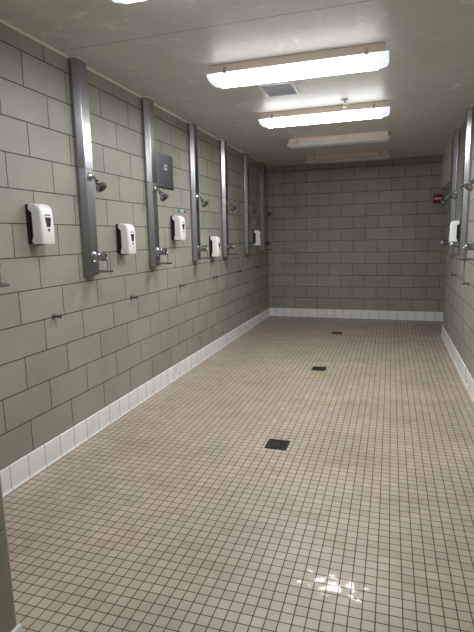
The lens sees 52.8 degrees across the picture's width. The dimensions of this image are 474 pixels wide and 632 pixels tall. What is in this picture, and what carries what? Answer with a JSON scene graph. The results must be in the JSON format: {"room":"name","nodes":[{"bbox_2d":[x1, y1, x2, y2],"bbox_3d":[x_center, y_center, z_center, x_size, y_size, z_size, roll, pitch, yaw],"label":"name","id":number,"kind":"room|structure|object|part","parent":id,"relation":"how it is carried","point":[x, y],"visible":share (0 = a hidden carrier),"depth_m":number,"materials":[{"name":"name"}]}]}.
{"room":"communal shower room","nodes":[
{"label":"communal shower room","id":0,"kind":"room"},
{"bbox_2d":[0,476,16,631],"bbox_3d":[-1.254,-0.098,1.472,0.977,2.700,0.201,2,10,18],"label":"wall partition","id":1,"kind":"structure","parent":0,"point":[8,623],"depth_m":1.54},
{"bbox_2d":[11,623,22,631],"bbox_3d":[-1.200,1.133,1.684,0.967,0.200,0.208,2,10,18],"label":"baseboard","id":2,"kind":"structure","parent":1,"relation":"attached to","point":[18,628],"depth_m":1.59,"materials":[{"name":"white tile"}]},
{"bbox_2d":[0,22,268,469],"bbox_3d":[-1.062,-0.517,3.981,0.200,2.700,10.600,2,10,18],"label":"wall","id":3,"kind":"structure","parent":0,"point":[105,344],"depth_m":3.62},
{"bbox_2d":[0,275,8,286],"bbox_3d":[-1.336,-0.872,2.443,0.188,1.484,0.160,2,10,18],"label":"shower column","id":4,"kind":"structure","parent":3,"relation":"attached to","point":[1,284],"depth_m":2.54,"materials":[{"name":"silver metal"}]},
{"bbox_2d":[0,283,8,286],"bbox_3d":[-1.298,-0.163,2.553,0.120,0.014,0.086,2,10,18],"label":"soap tray","id":5,"kind":"object","parent":4,"relation":"on","point":[1,284],"depth_m":2.55,"materials":[{"name":"silver metal"}]},
{"bbox_2d":[25,204,54,244],"bbox_3d":[-1.216,-0.567,2.963,0.118,0.253,0.120,2,10,18],"label":"soap dispenser","id":6,"kind":"object","parent":3,"relation":"attached to","point":[40,225],"visible":1,"depth_m":2.92,"materials":[{"name":"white plastic"}]},
{"bbox_3d":[-1.262,-0.572,2.977,0.021,0.241,0.116,2,10,18],"label":"plate","id":7,"kind":"part","parent":6,"relation":"part of","materials":[{"name":"black plastic"}]},
{"bbox_2d":[52,313,61,319],"bbox_3d":[-1.197,0.003,3.183,0.057,0.044,0.040,2,10,18],"label":"robe hook","id":8,"kind":"object","parent":3,"relation":"attached to","point":[59,315],"visible":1,"depth_m":3.18,"materials":[{"name":"silver metal"}]},
{"bbox_2d":[68,56,112,274],"bbox_3d":[-1.025,-1.038,3.405,0.188,1.484,0.160,2,10,18],"label":"shower column","id":9,"kind":"structure","parent":3,"relation":"attached to","point":[77,70],"depth_m":3.38,"materials":[{"name":"silver metal"}]},
{"bbox_2d":[93,270,112,272],"bbox_3d":[-0.987,-0.329,3.515,0.120,0.014,0.086,2,10,18],"label":"soap tray","id":10,"kind":"object","parent":9,"relation":"on","point":[94,271],"depth_m":3.49,"materials":[{"name":"silver metal"}]},
{"bbox_2d":[116,224,135,254],"bbox_3d":[-0.908,-0.631,3.928,0.118,0.253,0.120,2,10,18],"label":"soap dispenser","id":11,"kind":"object","parent":3,"relation":"attached to","point":[126,241],"visible":1,"depth_m":3.88,"materials":[{"name":"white plastic"}]},
{"bbox_3d":[-0.954,-0.637,3.942,0.021,0.241,0.116,2,10,18],"label":"plate","id":12,"kind":"part","parent":11,"relation":"part of","materials":[{"name":"black plastic"}]},
{"bbox_2d":[0,19,268,166],"bbox_3d":[-0.988,-1.839,3.729,0.013,0.012,10.200,2,10,18],"label":"trim","id":13,"kind":"structure","parent":3,"relation":"attached to","point":[1,20],"depth_m":3.57,"materials":[{"name":"grey metal"}]},
{"bbox_2d":[0,308,269,496],"bbox_3d":[-0.519,0.523,5.432,0.020,0.152,7.482,2,10,18],"label":"baseboard","id":14,"kind":"structure","parent":3,"relation":"attached to","point":[34,462],"depth_m":3.76,"materials":[{"name":"white tile"}]},
{"bbox_2d":[141,96,171,265],"bbox_3d":[-0.720,-1.201,4.349,0.188,1.484,0.160,2,10,18],"label":"shower column","id":15,"kind":"structure","parent":3,"relation":"attached to","point":[147,107],"depth_m":4.33,"materials":[{"name":"silver metal"}]},
{"bbox_2d":[156,151,173,189],"bbox_3d":[-0.700,-1.411,4.663,0.022,0.325,0.356,2,10,18],"label":"access panel","id":16,"kind":"object","parent":3,"relation":"attached to","point":[164,163],"visible":0.92,"depth_m":4.64,"materials":[{"name":"silver metal"}]},
{"bbox_3d":[-0.693,-1.270,4.685,0.012,0.028,0.348,2,10,18],"label":"rail","id":17,"kind":"part","parent":16,"relation":"part of","materials":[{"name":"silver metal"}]},
{"bbox_2d":[171,216,185,240],"bbox_3d":[-0.597,-0.897,4.878,0.118,0.253,0.120,2,10,18],"label":"soap dispenser","id":18,"kind":"object","parent":3,"relation":"attached to","point":[178,233],"visible":1,"depth_m":4.83,"materials":[{"name":"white plastic"}]},
{"bbox_3d":[-0.643,-0.902,4.892,0.021,0.241,0.116,2,10,18],"label":"plate","id":19,"kind":"part","parent":18,"relation":"part of","materials":[{"name":"black plastic"}]},
{"bbox_2d":[178,209,185,213],"bbox_3d":[-0.587,-1.117,5.082,0.003,0.044,0.210,2,10,18],"label":"wall label","id":20,"kind":"object","parent":3,"relation":"attached to","point":[179,210],"visible":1,"depth_m":5.09,"materials":[{"name":"paper"}]},
{"bbox_2d":[187,122,209,260],"bbox_3d":[-0.410,-1.366,5.307,0.188,1.484,0.160,2,10,18],"label":"shower column","id":21,"kind":"structure","parent":3,"relation":"attached to","point":[191,126],"depth_m":5.28,"materials":[{"name":"silver metal"}]},
{"bbox_2d":[209,236,220,256],"bbox_3d":[-0.270,-0.859,5.913,0.118,0.253,0.120,2,10,18],"label":"soap dispenser","id":22,"kind":"object","parent":3,"relation":"attached to","point":[214,241],"visible":1,"depth_m":5.87,"materials":[{"name":"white plastic"}]},
{"bbox_3d":[-0.316,-0.864,5.927,0.021,0.241,0.116,2,10,18],"label":"plate","id":23,"kind":"part","parent":22,"relation":"part of","materials":[{"name":"black plastic"}]},
{"bbox_2d":[219,139,236,256],"bbox_3d":[-0.102,-1.530,6.260,0.188,1.484,0.160,2,10,18],"label":"shower column","id":24,"kind":"structure","parent":3,"relation":"attached to","point":[226,246],"depth_m":6.24,"materials":[{"name":"silver metal"}]},
{"bbox_2d":[242,152,256,253],"bbox_3d":[0.205,-1.694,7.213,0.188,1.484,0.160,2,10,18],"label":"shower column","id":25,"kind":"structure","parent":3,"relation":"attached to","point":[245,155],"depth_m":7.19,"materials":[{"name":"silver metal"}]},
{"bbox_2d":[253,230,260,245],"bbox_3d":[0.332,-1.270,7.767,0.118,0.253,0.120,2,10,18],"label":"soap dispenser","id":26,"kind":"object","parent":3,"relation":"attached to","point":[256,233],"visible":0.88,"depth_m":7.71,"materials":[{"name":"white plastic"}]},
{"bbox_2d":[260,162,272,250],"bbox_3d":[0.513,-1.859,8.166,0.188,1.484,0.160,2,10,18],"label":"shower column","id":27,"kind":"structure","parent":3,"relation":"attached to","point":[264,243],"depth_m":8.14,"materials":[{"name":"silver metal"}]},
{"bbox_2d":[0,0,473,165],"bbox_3d":[0.958,-1.833,3.102,4.500,0.100,10.600,2,10,18],"label":"ceiling","id":28,"kind":"structure","parent":0,"point":[163,51],"depth_m":3.25,"materials":[{"name":"white paint"}]},
{"bbox_2d":[112,0,141,3],"bbox_3d":[-0.020,-1.531,2.054,1.274,0.112,0.208,2,10,18],"label":"ceiling light","id":29,"kind":"object","parent":28,"relation":"attached to","point":[114,1],"visible":1,"depth_m":2.28,"materials":[{"name":"plastic"}]},
{"bbox_2d":[258,81,299,97],"bbox_3d":[0.362,-1.924,4.061,0.290,0.010,0.350,2,10,18],"label":"ceiling vent","id":30,"kind":"object","parent":28,"relation":"in","point":[283,88],"visible":1,"depth_m":4.04,"materials":[{"name":"metal"}]},
{"bbox_2d":[207,42,388,87],"bbox_3d":[0.412,-1.762,3.392,1.274,0.112,0.208,2,10,18],"label":"ceiling light","id":31,"kind":"object","parent":28,"relation":"attached to","point":[368,57],"visible":1,"depth_m":3.31,"materials":[{"name":"plastic"}]},
{"bbox_2d":[258,101,389,127],"bbox_3d":[0.854,-1.997,4.758,1.274,0.112,0.208,2,10,18],"label":"ceiling light","id":32,"kind":"object","parent":28,"relation":"attached to","point":[380,109],"visible":1,"depth_m":4.68,"materials":[{"name":"plastic"}]},
{"bbox_2d":[287,131,389,149],"bbox_3d":[1.280,-2.225,6.077,1.274,0.112,0.208,2,10,18],"label":"ceiling light","id":33,"kind":"object","parent":28,"relation":"attached to","point":[371,137],"visible":1,"depth_m":5.99,"materials":[{"name":"plastic"}]},
{"bbox_2d":[341,99,348,107],"bbox_3d":[0.997,-1.966,4.419,0.072,0.068,0.072,2,10,18],"label":"sprinkler","id":34,"kind":"object","parent":28,"relation":"attached to","point":[342,100],"visible":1,"depth_m":4.41,"materials":[{"name":"silver metal"}]},
{"bbox_2d":[305,150,389,164],"bbox_3d":[1.712,-2.455,7.415,1.274,0.112,0.208,2,10,18],"label":"ceiling light","id":35,"kind":"object","parent":28,"relation":"attached to","point":[372,155],"visible":1,"depth_m":7.33,"materials":[{"name":"plastic"}]},
{"bbox_2d":[3,316,473,631],"bbox_3d":[1.015,0.929,3.559,4.500,0.100,10.600,2,10,18],"label":"floor","id":36,"kind":"structure","parent":0,"point":[176,515],"depth_m":2.69,"materials":[{"name":"tile"}]},
{"bbox_2d":[264,439,289,449],"bbox_3d":[0.290,0.916,3.410,0.156,0.004,0.156,2,10,18],"label":"floor drain","id":37,"kind":"object","parent":36,"relation":"on","point":[272,443],"visible":1,"depth_m":3.40,"materials":[{"name":"black metal"}]},
{"bbox_2d":[311,366,326,370],"bbox_3d":[0.914,0.586,5.322,0.156,0.004,0.156,2,10,18],"label":"floor drain","id":38,"kind":"object","parent":36,"relation":"on","point":[316,368],"visible":1,"depth_m":5.32,"materials":[{"name":"black metal"}]},
{"bbox_2d":[268,155,449,311],"bbox_3d":[2.659,-1.290,8.184,4.300,2.700,0.200,2,10,18],"label":"wall","id":39,"kind":"structure","parent":0,"point":[362,235],"depth_m":8.24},
{"bbox_2d":[270,308,442,320],"bbox_3d":[2.076,-0.034,8.471,3.068,0.152,0.020,2,10,18],"label":"baseboard","id":40,"kind":"structure","parent":39,"relation":"attached to","point":[295,312],"depth_m":8.44,"materials":[{"name":"white tile"}]},
{"bbox_2d":[433,194,442,203],"bbox_3d":[3.260,-1.903,7.750,0.144,0.145,0.052,2,10,18],"label":"fire alarm","id":41,"kind":"object","parent":39,"relation":"attached to","point":[436,197],"visible":0.88,"depth_m":7.74,"materials":[{"name":"red plastic"}]},
{"bbox_2d":[443,120,473,379],"bbox_3d":[1.684,-0.324,2.467,0.200,2.700,8.960,2,10,18],"label":"wall","id":42,"kind":"structure","parent":0,"point":[458,311],"depth_m":5.30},
{"bbox_2d":[441,141,451,188],"bbox_3d":[3.209,-2.221,7.079,0.200,0.526,1.240,2,10,18],"label":"electrical panel","id":43,"kind":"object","parent":42,"relation":"attached to","point":[446,163],"depth_m":7.07,"materials":[{"name":"beige metal"}]},
{"bbox_2d":[438,127,460,252],"bbox_3d":[2.603,-1.524,5.882,0.188,1.484,0.160,2,10,18],"label":"shower column","id":44,"kind":"structure","parent":42,"relation":"attached to","point":[456,139],"depth_m":5.79,"materials":[{"name":"silver metal"}]},
{"bbox_2d":[449,220,460,242],"bbox_3d":[2.482,-0.960,5.444,0.118,0.253,0.120,2,10,18],"label":"soap dispenser","id":45,"kind":"object","parent":42,"relation":"attached to","point":[454,228],"visible":0.74,"depth_m":5.39,"materials":[{"name":"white plastic"}]},
{"bbox_2d":[441,325,473,402],"bbox_3d":[1.606,0.930,2.708,0.020,0.152,8.960,2,10,18],"label":"baseboard","id":46,"kind":"structure","parent":42,"relation":"attached to","point":[461,367],"depth_m":5.09,"materials":[{"name":"white tile"}]},
{"bbox_2d":[447,105,473,256],"bbox_3d":[2.289,-1.356,4.910,0.188,1.484,0.160,2,10,18],"label":"shower column","id":47,"kind":"structure","parent":42,"relation":"attached to","point":[469,129],"depth_m":4.85,"materials":[{"name":"silver metal"}]},
{"bbox_2d":[460,179,473,260],"bbox_3d":[1.975,-1.189,3.938,0.188,1.484,0.160,2,10,18],"label":"shower column","id":48,"kind":"structure","parent":42,"relation":"attached to","point":[469,186],"depth_m":4.02,"materials":[{"name":"silver metal"}]},
{"bbox_2d":[460,258,473,260],"bbox_3d":[1.967,-0.481,4.063,0.120,0.014,0.086,2,10,18],"label":"soap tray","id":49,"kind":"object","parent":48,"relation":"on","point":[462,259],"depth_m":4.03,"materials":[{"name":"silver metal"}]}
]}

